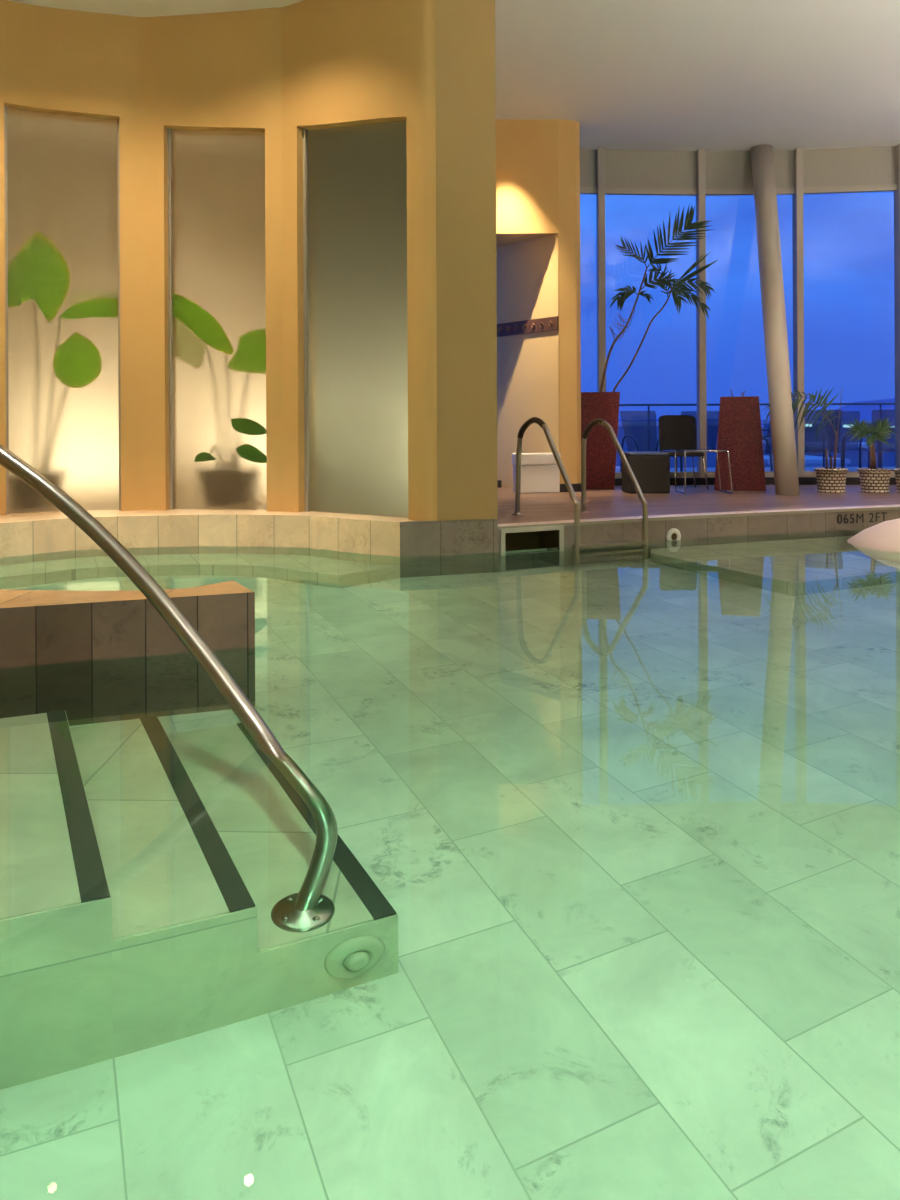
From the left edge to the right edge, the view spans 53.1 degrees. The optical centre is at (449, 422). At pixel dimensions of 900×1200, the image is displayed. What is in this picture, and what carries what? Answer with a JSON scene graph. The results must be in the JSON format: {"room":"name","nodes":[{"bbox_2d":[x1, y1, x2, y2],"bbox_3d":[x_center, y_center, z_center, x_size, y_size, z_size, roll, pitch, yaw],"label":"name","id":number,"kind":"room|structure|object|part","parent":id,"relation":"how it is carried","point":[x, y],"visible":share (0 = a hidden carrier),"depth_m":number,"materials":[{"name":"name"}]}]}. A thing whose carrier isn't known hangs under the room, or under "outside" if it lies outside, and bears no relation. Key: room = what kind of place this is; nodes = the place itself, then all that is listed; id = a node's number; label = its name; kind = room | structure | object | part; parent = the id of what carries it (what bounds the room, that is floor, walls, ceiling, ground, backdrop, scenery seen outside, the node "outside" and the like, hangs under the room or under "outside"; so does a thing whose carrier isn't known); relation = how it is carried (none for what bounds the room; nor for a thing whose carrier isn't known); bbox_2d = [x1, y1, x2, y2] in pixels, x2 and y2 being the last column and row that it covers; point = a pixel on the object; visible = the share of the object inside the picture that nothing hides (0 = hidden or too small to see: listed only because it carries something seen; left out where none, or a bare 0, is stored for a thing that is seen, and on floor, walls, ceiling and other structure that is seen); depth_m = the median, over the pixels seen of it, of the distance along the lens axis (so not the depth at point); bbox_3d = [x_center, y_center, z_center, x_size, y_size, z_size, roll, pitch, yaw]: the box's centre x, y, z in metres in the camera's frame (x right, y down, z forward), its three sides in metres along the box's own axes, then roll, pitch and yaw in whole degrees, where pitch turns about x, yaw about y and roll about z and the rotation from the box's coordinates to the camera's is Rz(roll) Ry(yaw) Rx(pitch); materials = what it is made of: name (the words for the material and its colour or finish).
{"room":"spa","nodes":[
{"label":"spa","id":0,"kind":"room"},
{"bbox_2d":[0,581,254,667],"bbox_3d":[-2.724,1.247,3.629,3.794,1.033,2.142,0,0,0],"label":"wall","id":1,"kind":"structure","parent":0,"point":[38,627],"depth_m":3.67,"materials":[{"name":"tile"}]},
{"bbox_2d":[0,0,437,520],"bbox_3d":[-3.513,-1.290,5.340,6.895,4.025,3.005,0,0,-43],"label":"wall","id":2,"kind":"structure","parent":0,"point":[280,72],"depth_m":7.18,"materials":[{"name":"beige paint"}]},
{"bbox_2d":[4,106,120,513],"bbox_3d":[-3.115,-0.890,7.263,0.876,3.222,0.062,0,0,-19],"label":"window","id":3,"kind":"structure","parent":2,"relation":"attached to","point":[63,361],"depth_m":7.28,"materials":[{"name":"glass"}]},
{"bbox_2d":[167,128,266,509],"bbox_3d":[-1.886,-0.856,7.365,0.870,3.140,0.051,0,0,9],"label":"window","id":4,"kind":"structure","parent":2,"relation":"attached to","point":[217,275],"depth_m":7.38,"materials":[{"name":"glass"}]},
{"bbox_2d":[303,121,407,517],"bbox_3d":[-0.705,-0.819,6.906,1.069,3.055,0.051,0,0,33],"label":"window","id":5,"kind":"structure","parent":2,"relation":"attached to","point":[355,177],"depth_m":6.92,"materials":[{"name":"glass"}]},
{"bbox_2d":[8,0,899,150],"bbox_3d":[1.233,-3.326,4.400,14.500,0.001,15.200,0,0,0],"label":"ceiling","id":6,"kind":"structure","parent":0,"point":[648,75],"depth_m":8.39,"materials":[{"name":"white paint"}]},
{"bbox_2d":[435,0,497,520],"bbox_3d":[0.188,-1.308,8.151,0.432,4.026,3.413,0,0,2],"label":"wall pier","id":7,"kind":"object","parent":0,"point":[465,94],"visible":1,"depth_m":6.52,"materials":[{"name":"yellow paint"}]},
{"bbox_2d":[496,233,558,487],"bbox_3d":[0.699,-0.653,10.508,0.139,2.840,1.595,0,0,-35],"label":"wall","id":8,"kind":"structure","parent":0,"point":[526,271],"depth_m":10.27,"materials":[{"name":"paint"}]},
{"bbox_2d":[497,316,558,336],"bbox_3d":[0.817,-1.089,10.302,0.040,0.150,1.136,0,0,-39],"label":"board","id":9,"kind":"object","parent":8,"relation":"attached to","point":[549,323],"visible":0.84,"depth_m":10.21,"materials":[{"name":"brown wood"}]},
{"bbox_2d":[496,119,580,483],"bbox_3d":[0.921,-1.280,10.485,1.055,4.090,1.230,0,0,0],"label":"wall","id":10,"kind":"structure","parent":0,"point":[538,160],"depth_m":9.88,"materials":[{"name":"beige paint"}]},
{"bbox_2d":[560,483,580,491],"bbox_3d":[1.334,0.718,9.926,0.310,0.090,0.083,0,0,-21],"label":"baseboard","id":11,"kind":"structure","parent":10,"relation":"attached to","point":[576,487],"depth_m":9.90,"materials":[{"name":"black"}]},
{"bbox_2d":[580,187,597,194],"bbox_3d":[1.230,-1.086,10.889,1.246,3.540,0.070,0,0,-9],"label":"window","id":12,"kind":"structure","parent":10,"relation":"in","point":[583,190],"depth_m":10.93,"materials":[{"name":"paint"}]},
{"bbox_2d":[497,477,895,487],"bbox_3d":[3.612,0.709,10.573,8.630,0.085,0.807,0,0,1],"label":"baseboard","id":13,"kind":"structure","parent":10,"relation":"in","point":[689,480],"depth_m":10.86,"materials":[{"name":"black"}]},
{"bbox_2d":[497,485,899,523],"bbox_3d":[3.954,0.750,8.828,7.900,0.001,4.477,0,0,0],"label":"floor","id":14,"kind":"structure","parent":0,"point":[534,507],"depth_m":8.60,"materials":[{"name":"brown tile"}]},
{"bbox_2d":[512,453,560,492],"bbox_3d":[0.943,0.550,9.857,0.501,0.429,0.236,0,0,-8],"label":"storage box","id":15,"kind":"object","parent":14,"relation":"on","point":[540,472],"visible":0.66,"depth_m":9.75,"materials":[{"name":"white plastic"}]},
{"bbox_3d":[0.942,0.399,9.857,0.501,0.128,0.236,0,0,-8],"label":"lid","id":16,"kind":"part","parent":15,"relation":"part of","materials":[{"name":"white plastic"}]},
{"bbox_2d":[512,417,647,550],"bbox_3d":[1.014,0.760,7.191,0.688,1.610,0.985,0,0,-24],"label":"pool ladder","id":17,"kind":"object","parent":14,"relation":"attached to","point":[577,546],"visible":0.8,"depth_m":7.03,"materials":[{"name":"metal"}]},
{"bbox_3d":[0.749,0.763,7.062,0.042,1.607,0.961,0,0,-24],"label":"rail","id":18,"kind":"part","parent":17,"relation":"part of","materials":[{"name":"metal"}]},
{"bbox_3d":[1.315,0.767,7.276,0.042,1.593,0.890,0,0,-25],"label":"rail","id":19,"kind":"part","parent":17,"relation":"part of","materials":[{"name":"metal"}]},
{"bbox_2d":[581,392,619,489],"bbox_3d":[1.710,0.208,10.400,0.500,1.106,0.500,0,0,10],"label":"planter","id":20,"kind":"object","parent":14,"relation":"on","point":[601,451],"visible":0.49,"depth_m":10.18,"materials":[{"name":"red paint"}]},
{"bbox_2d":[599,203,717,391],"bbox_3d":[2.413,-1.414,10.397,1.403,2.240,0.250,0,0,0],"label":"palm","id":21,"kind":"object","parent":20,"relation":"on","point":[662,282],"visible":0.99,"depth_m":10.39,"materials":[{"name":"green plant"}]},
{"bbox_3d":[2.000,-1.040,10.400,0.574,1.494,0.034,0,0,0],"label":"stem","id":22,"kind":"part","parent":21,"relation":"part of","materials":[{"name":"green plant"}]},
{"bbox_3d":[2.215,-0.923,10.400,0.715,1.260,0.026,0,0,0],"label":"stem","id":23,"kind":"part","parent":21,"relation":"part of","materials":[{"name":"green plant"}]},
{"bbox_2d":[622,451,669,493],"bbox_3d":[2.128,0.541,9.800,0.448,0.437,0.400,0,0,0],"label":"wicker ottoman","id":24,"kind":"object","parent":14,"relation":"on","point":[651,470],"visible":0.88,"depth_m":9.60,"materials":[{"name":"black wicker"}]},
{"bbox_2d":[624,451,668,455],"bbox_3d":[2.127,0.339,9.800,0.428,0.034,0.380,0,0,0],"label":"cushion","id":25,"kind":"object","parent":24,"relation":"on","point":[659,453],"depth_m":9.61,"materials":[{"name":"grey fabric"}]},
{"bbox_2d":[658,415,708,489],"bbox_3d":[2.612,0.335,10.301,0.560,0.843,0.501,0,0,0],"label":"wicker chair","id":26,"kind":"object","parent":14,"relation":"on","point":[676,432],"visible":0.81,"depth_m":10.45,"materials":[{"name":"black wicker"}]},
{"bbox_3d":[2.631,0.125,10.459,0.424,0.424,0.184,0,0,0],"label":"backrest","id":27,"kind":"part","parent":26,"relation":"part of","materials":[{"name":"black wicker"}]},
{"bbox_3d":[2.632,0.358,10.270,0.424,0.050,0.440,0,0,0],"label":"seat","id":28,"kind":"part","parent":26,"relation":"part of","materials":[{"name":"black wicker"}]},
{"bbox_3d":[2.831,0.557,10.450,0.046,0.392,0.016,0,0,0],"label":"leg","id":29,"kind":"part","parent":26,"relation":"part of","materials":[{"name":"silver metal"}]},
{"bbox_3d":[2.856,0.557,10.070,0.076,0.393,0.016,0,0,0],"label":"leg","id":30,"kind":"part","parent":26,"relation":"part of","materials":[{"name":"silver metal"}]},
{"bbox_2d":[497,504,899,529],"bbox_3d":[3.704,0.757,7.800,7.160,0.024,0.554,0,0,-16],"label":"coping","id":31,"kind":"object","parent":14,"relation":"on","point":[895,506],"visible":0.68,"depth_m":7.33,"materials":[{"name":"tile"}]},
{"bbox_2d":[675,449,732,493],"bbox_3d":[2.724,0.535,9.680,0.510,0.484,0.426,0,0,0],"label":"side table","id":32,"kind":"object","parent":14,"relation":"on","point":[695,450],"visible":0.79,"depth_m":9.48,"materials":[{"name":"silver metal"}]},
{"bbox_2d":[714,396,765,490],"bbox_3d":[3.296,0.232,10.240,0.550,1.044,0.550,0,0,18],"label":"planter","id":33,"kind":"object","parent":14,"relation":"on","point":[739,426],"visible":1,"depth_m":10.01,"materials":[{"name":"red paint"}]},
{"bbox_2d":[751,144,799,494],"bbox_3d":[3.663,-1.338,10.185,0.256,4.180,1.808,0,0,10],"label":"column","id":34,"kind":"structure","parent":14,"relation":"on","point":[762,157],"depth_m":10.01,"materials":[{"name":"paint"}]},
{"bbox_2d":[814,468,848,492],"bbox_3d":[4.111,0.622,9.705,0.344,0.255,0.344,0,0,0],"label":"woven pot","id":35,"kind":"object","parent":14,"relation":"on","point":[829,480],"visible":0.99,"depth_m":9.58,"materials":[{"name":"beige wicker"}]},
{"bbox_2d":[762,387,841,468],"bbox_3d":[3.807,0.069,9.688,0.892,0.916,0.205,0,0,0],"label":"potted palm","id":36,"kind":"object","parent":35,"relation":"on","point":[812,397],"visible":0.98,"depth_m":9.70,"materials":[{"name":"green plant"}]},
{"bbox_3d":[4.063,0.404,9.704,0.033,0.241,0.027,0,0,-22],"label":"stem","id":37,"kind":"part","parent":36,"relation":"part of","materials":[{"name":"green plant"}]},
{"bbox_3d":[4.155,0.308,9.705,0.053,0.433,0.028,0,0,0],"label":"stem","id":38,"kind":"part","parent":36,"relation":"part of","materials":[{"name":"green plant"}]},
{"bbox_2d":[857,468,891,492],"bbox_3d":[4.566,0.622,9.675,0.344,0.250,0.344,0,0,0],"label":"woven pot","id":39,"kind":"object","parent":14,"relation":"on","point":[871,480],"visible":0.98,"depth_m":9.55,"materials":[{"name":"beige wicker"}]},
{"bbox_2d":[844,414,897,469],"bbox_3d":[4.529,0.218,9.651,0.635,0.612,0.211,0,0,-5],"label":"potted palm","id":40,"kind":"object","parent":39,"relation":"on","point":[882,429],"visible":1,"depth_m":9.66,"materials":[{"name":"green plant"}]},
{"bbox_3d":[4.530,0.384,9.675,0.038,0.279,0.034,0,0,22],"label":"stem","id":41,"kind":"part","parent":40,"relation":"part of","materials":[{"name":"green plant"}]},
{"bbox_3d":[4.562,0.374,9.675,0.051,0.298,0.036,0,0,0],"label":"stem","id":42,"kind":"part","parent":40,"relation":"part of","materials":[{"name":"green plant"}]},
{"bbox_3d":[4.566,0.637,9.675,0.308,0.220,0.308,0,0,0],"label":"pot","id":43,"kind":"part","parent":39,"relation":"part of","materials":[{"name":"beige wicker"}]},
{"bbox_2d":[893,468,899,492],"bbox_3d":[4.909,0.621,9.584,0.344,0.250,0.344,0,0,0],"label":"woven pot","id":44,"kind":"object","parent":14,"relation":"on","point":[896,470],"visible":1,"depth_m":9.57,"materials":[{"name":"beige wicker"}]},
{"bbox_3d":[4.909,0.635,9.584,0.308,0.220,0.308,0,0,0],"label":"pot","id":45,"kind":"part","parent":44,"relation":"part of","materials":[{"name":"beige wicker"}]},
{"bbox_2d":[498,509,899,551],"bbox_3d":[3.725,1.241,7.734,7.117,0.980,0.393,0,0,-16],"label":"wall","id":46,"kind":"structure","parent":0,"point":[850,520],"depth_m":7.42,"materials":[{"name":"beige tile"}]},
{"bbox_2d":[500,525,563,551],"bbox_3d":[0.554,0.944,6.839,0.534,0.336,0.314,0,0,-24],"label":"skimmer","id":47,"kind":"object","parent":46,"relation":"attached to","point":[539,537],"visible":0.48,"depth_m":6.96,"materials":[{"name":"grey plastic"}]},
{"bbox_2d":[666,528,680,539],"bbox_3d":[1.795,0.915,7.210,0.136,0.136,0.024,0,0,-20],"label":"inlet","id":48,"kind":"object","parent":46,"relation":"attached to","point":[672,534],"visible":0.87,"depth_m":7.21,"materials":[{"name":"white plastic"}]},
{"bbox_2d":[580,146,895,188],"bbox_3d":[3.593,-3.103,10.702,8.602,0.470,0.709,0,0,1],"label":"wall","id":49,"kind":"structure","parent":0,"point":[860,165],"depth_m":11.02,"materials":[{"name":"white paint"}]},
{"bbox_2d":[596,148,605,391],"bbox_3d":[1.844,-1.284,10.968,0.084,4.090,0.140,0,0,0],"label":"trim","id":50,"kind":"structure","parent":49,"relation":"attached to","point":[600,197],"depth_m":10.90,"materials":[{"name":"paint"}]},
{"bbox_2d":[605,188,698,477],"bbox_3d":[2.465,-1.092,11.028,1.243,3.540,0.070,0,0,-4],"label":"window","id":51,"kind":"structure","parent":49,"relation":"in","point":[608,191],"depth_m":11.01,"materials":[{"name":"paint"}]},
{"bbox_2d":[696,149,706,476],"bbox_3d":[3.084,-1.290,11.048,0.084,4.090,0.140,0,0,0],"label":"trim","id":52,"kind":"structure","parent":49,"relation":"attached to","point":[700,197],"depth_m":10.98,"materials":[{"name":"paint"}]},
{"bbox_2d":[705,188,794,476],"bbox_3d":[3.675,-1.098,11.051,1.180,3.540,0.070,0,0,2],"label":"window","id":53,"kind":"structure","parent":49,"relation":"in","point":[724,191],"depth_m":11.02,"materials":[{"name":"paint"}]},
{"bbox_2d":[792,148,804,476],"bbox_3d":[4.264,-1.296,11.013,0.084,4.090,0.140,0,0,0],"label":"trim","id":54,"kind":"structure","parent":49,"relation":"attached to","point":[797,198],"depth_m":10.94,"materials":[{"name":"paint"}]},
{"bbox_2d":[803,184,896,476],"bbox_3d":[4.854,-1.104,10.962,1.189,3.540,0.070,0,0,7],"label":"window","id":55,"kind":"structure","parent":49,"relation":"in","point":[887,187],"depth_m":10.93,"materials":[{"name":"paint"}]},
{"bbox_2d":[894,144,899,467],"bbox_3d":[5.444,-1.302,10.870,0.084,4.090,0.140,0,0,0],"label":"trim","id":56,"kind":"structure","parent":49,"relation":"attached to","point":[897,147],"depth_m":10.87,"materials":[{"name":"paint"}]},
{"label":"floor","id":57,"kind":"structure","parent":0,"visible":0},
{"bbox_2d":[0,509,414,556],"bbox_3d":[-3.513,1.245,5.220,3.103,1.045,6.905,0,0,43],"label":"ledge","id":58,"kind":"object","parent":57,"relation":"on","point":[27,533],"visible":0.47,"depth_m":6.88,"materials":[{"name":"tile"}]},
{"bbox_2d":[400,519,497,555],"bbox_3d":[-0.002,1.228,6.796,0.704,1.043,0.808,0,0,0],"label":"pier","id":59,"kind":"object","parent":57,"relation":"on","point":[417,537],"visible":0.14,"depth_m":6.49,"materials":[{"name":"beige tile"}]},
{"bbox_2d":[0,529,899,1199],"bbox_3d":[1.362,1.373,2.970,12.450,0.860,11.120,0,0,0],"label":"water","id":60,"kind":"object","parent":57,"relation":"on","point":[565,873],"visible":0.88,"depth_m":1.87,"materials":[{"name":"green liquid"}]},
{"bbox_3d":[4.430,1.528,7.116,5.756,0.400,2.868,0,0,0],"label":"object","id":61,"kind":"object","parent":57,"relation":"on","visible":0},
{"bbox_2d":[847,518,899,552],"bbox_3d":[3.695,1.048,6.850,1.320,0.668,1.320,0,0,0],"label":"mound","id":62,"kind":"object","parent":61,"relation":"on","point":[884,536],"visible":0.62,"depth_m":6.75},
{"bbox_3d":[-2.223,1.447,2.001,4.192,0.649,2.838,0,0,0],"label":"steps","id":63,"kind":"structure","parent":57,"relation":"on","visible":0},
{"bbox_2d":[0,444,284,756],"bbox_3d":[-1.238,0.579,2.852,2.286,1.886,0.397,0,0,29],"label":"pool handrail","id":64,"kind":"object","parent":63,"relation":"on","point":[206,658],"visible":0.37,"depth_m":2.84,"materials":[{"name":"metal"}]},
{"label":"outside","id":65,"kind":"structure","parent":0,"visible":0},
{"bbox_2d":[615,467,894,471],"bbox_3d":[5.505,0.973,13.850,17.000,0.300,5.300,0,0,0],"label":"floor","id":66,"kind":"structure","parent":65,"point":[765,468],"depth_m":15.90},
{"bbox_2d":[620,411,676,471],"bbox_3d":[2.727,0.337,12.442,0.614,1.001,0.620,0,0,-17],"label":"patio chair","id":67,"kind":"object","parent":66,"relation":"on","point":[639,427],"visible":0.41,"depth_m":12.64,"materials":[{"name":"blue"}]},
{"bbox_3d":[2.663,0.128,12.646,0.564,0.583,0.194,0,0,-17],"label":"backrest","id":68,"kind":"part","parent":67,"relation":"part of","materials":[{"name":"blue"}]},
{"bbox_2d":[680,411,718,471],"bbox_3d":[3.765,0.332,13.557,0.614,1.001,0.620,0,0,14],"label":"patio chair","id":69,"kind":"object","parent":66,"relation":"on","point":[712,416],"visible":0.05,"depth_m":13.32,"materials":[{"name":"blue"}]},
{"bbox_3d":[3.713,0.123,13.350,0.564,0.583,0.194,0,0,14],"label":"backrest","id":70,"kind":"part","parent":69,"relation":"part of","materials":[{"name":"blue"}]},
{"bbox_2d":[619,403,894,410],"bbox_3d":[5.501,0.237,16.300,17.000,1.170,0.040,0,0,0],"label":"terrace railing","id":71,"kind":"object","parent":66,"relation":"on","point":[716,404],"visible":0.09,"depth_m":16.29,"materials":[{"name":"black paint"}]},
{"bbox_3d":[5.498,-0.328,16.300,17.000,0.040,0.040,0,0,0],"label":"rail","id":72,"kind":"part","parent":71,"relation":"part of","materials":[{"name":"black metal"}]},
{"bbox_2d":[762,420,772,470],"bbox_3d":[4.395,0.329,12.568,0.614,1.001,0.620,0,0,-42],"label":"patio chair","id":73,"kind":"object","parent":66,"relation":"on","point":[768,448],"visible":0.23,"depth_m":12.27,"materials":[{"name":"blue"}]},
{"bbox_3d":[4.538,0.119,12.411,0.564,0.583,0.194,0,0,-42],"label":"backrest","id":74,"kind":"part","parent":73,"relation":"part of","materials":[{"name":"blue"}]},
{"bbox_2d":[804,410,845,467],"bbox_3d":[5.269,0.324,12.760,0.614,1.001,0.620,0,0,25],"label":"patio chair","id":75,"kind":"object","parent":66,"relation":"on","point":[826,437],"visible":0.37,"depth_m":12.56,"materials":[{"name":"blue"}]},
{"bbox_3d":[5.289,0.409,12.800,0.500,0.030,0.480,0,0,25],"label":"seat","id":76,"kind":"part","parent":75,"relation":"part of","materials":[{"name":"blue"}]},
{"bbox_3d":[5.177,0.116,12.568,0.564,0.583,0.194,0,0,25],"label":"backrest","id":77,"kind":"part","parent":75,"relation":"part of","materials":[{"name":"blue"}]},
{"bbox_2d":[823,411,869,467],"bbox_3d":[6.210,0.320,14.143,0.614,1.001,0.620,0,0,11],"label":"patio chair","id":78,"kind":"object","parent":66,"relation":"on","point":[847,415],"visible":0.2,"depth_m":14.32,"materials":[{"name":"blue"}]},
{"bbox_3d":[6.251,0.110,14.352,0.564,0.583,0.194,0,0,11],"label":"backrest","id":79,"kind":"part","parent":78,"relation":"part of","materials":[{"name":"blue"}]},
{"bbox_3d":[6.202,0.404,14.100,0.500,0.030,0.480,0,0,11],"label":"seat","id":80,"kind":"part","parent":78,"relation":"part of","materials":[{"name":"blue"}]},
{"bbox_2d":[859,410,894,467],"bbox_3d":[6.289,0.319,12.956,0.614,1.001,0.620,0,0,8],"label":"patio chair","id":81,"kind":"object","parent":66,"relation":"on","point":[879,446],"visible":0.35,"depth_m":12.76,"materials":[{"name":"blue"}]},
{"bbox_3d":[6.296,0.404,13.000,0.500,0.030,0.480,0,0,8],"label":"seat","id":82,"kind":"part","parent":81,"relation":"part of","materials":[{"name":"blue"}]},
{"bbox_3d":[6.258,0.110,12.745,0.564,0.583,0.194,0,0,8],"label":"backrest","id":83,"kind":"part","parent":81,"relation":"part of","materials":[{"name":"blue"}]},
{"bbox_2d":[870,427,892,470],"bbox_3d":[7.260,0.449,15.200,0.940,0.730,0.940,0,0,0],"label":"patio table","id":84,"kind":"object","parent":66,"relation":"on","point":[879,454],"visible":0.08,"depth_m":15.17,"materials":[{"name":"blue"}]},
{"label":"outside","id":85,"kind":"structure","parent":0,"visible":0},
{"label":"town","id":86,"kind":"object","parent":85,"visible":0},
{"bbox_2d":[616,421,717,467],"bbox_3d":[17.602,4.887,74.000,9.400,9.950,8.400,0,0,0],"label":"building","id":87,"kind":"structure","parent":86,"relation":"on","point":[711,456],"depth_m":70.00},
{"bbox_2d":[618,398,894,424],"bbox_3d":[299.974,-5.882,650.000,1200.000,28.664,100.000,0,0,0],"label":"hills","id":88,"kind":"structure","parent":86,"relation":"on","point":[865,410],"depth_m":600.00,"materials":[{"name":"blue"}]},
{"bbox_2d":[762,438,772,454],"bbox_3d":[26.250,5.644,84.000,8.400,8.350,8.400,0,0,0],"label":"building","id":89,"kind":"structure","parent":86,"relation":"on","point":[763,441],"depth_m":80.00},
{"bbox_2d":[763,455,849,466],"bbox_3d":[27.875,6.336,74.000,6.400,6.950,8.400,0,0,0],"label":"building","id":90,"kind":"structure","parent":86,"relation":"on","point":[810,461],"depth_m":70.00,"materials":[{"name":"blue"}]},
{"bbox_2d":[762,420,871,441],"bbox_3d":[40.979,4.770,99.000,10.400,9.950,8.400,0,0,0],"label":"building","id":91,"kind":"structure","parent":86,"relation":"on","point":[766,424],"depth_m":95.00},
{"bbox_2d":[805,442,894,466],"bbox_3d":[35.195,5.799,79.000,6.400,7.950,8.400,0,0,0],"label":"building","id":92,"kind":"structure","parent":86,"relation":"on","point":[888,458],"depth_m":75.01,"materials":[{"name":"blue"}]}
]}

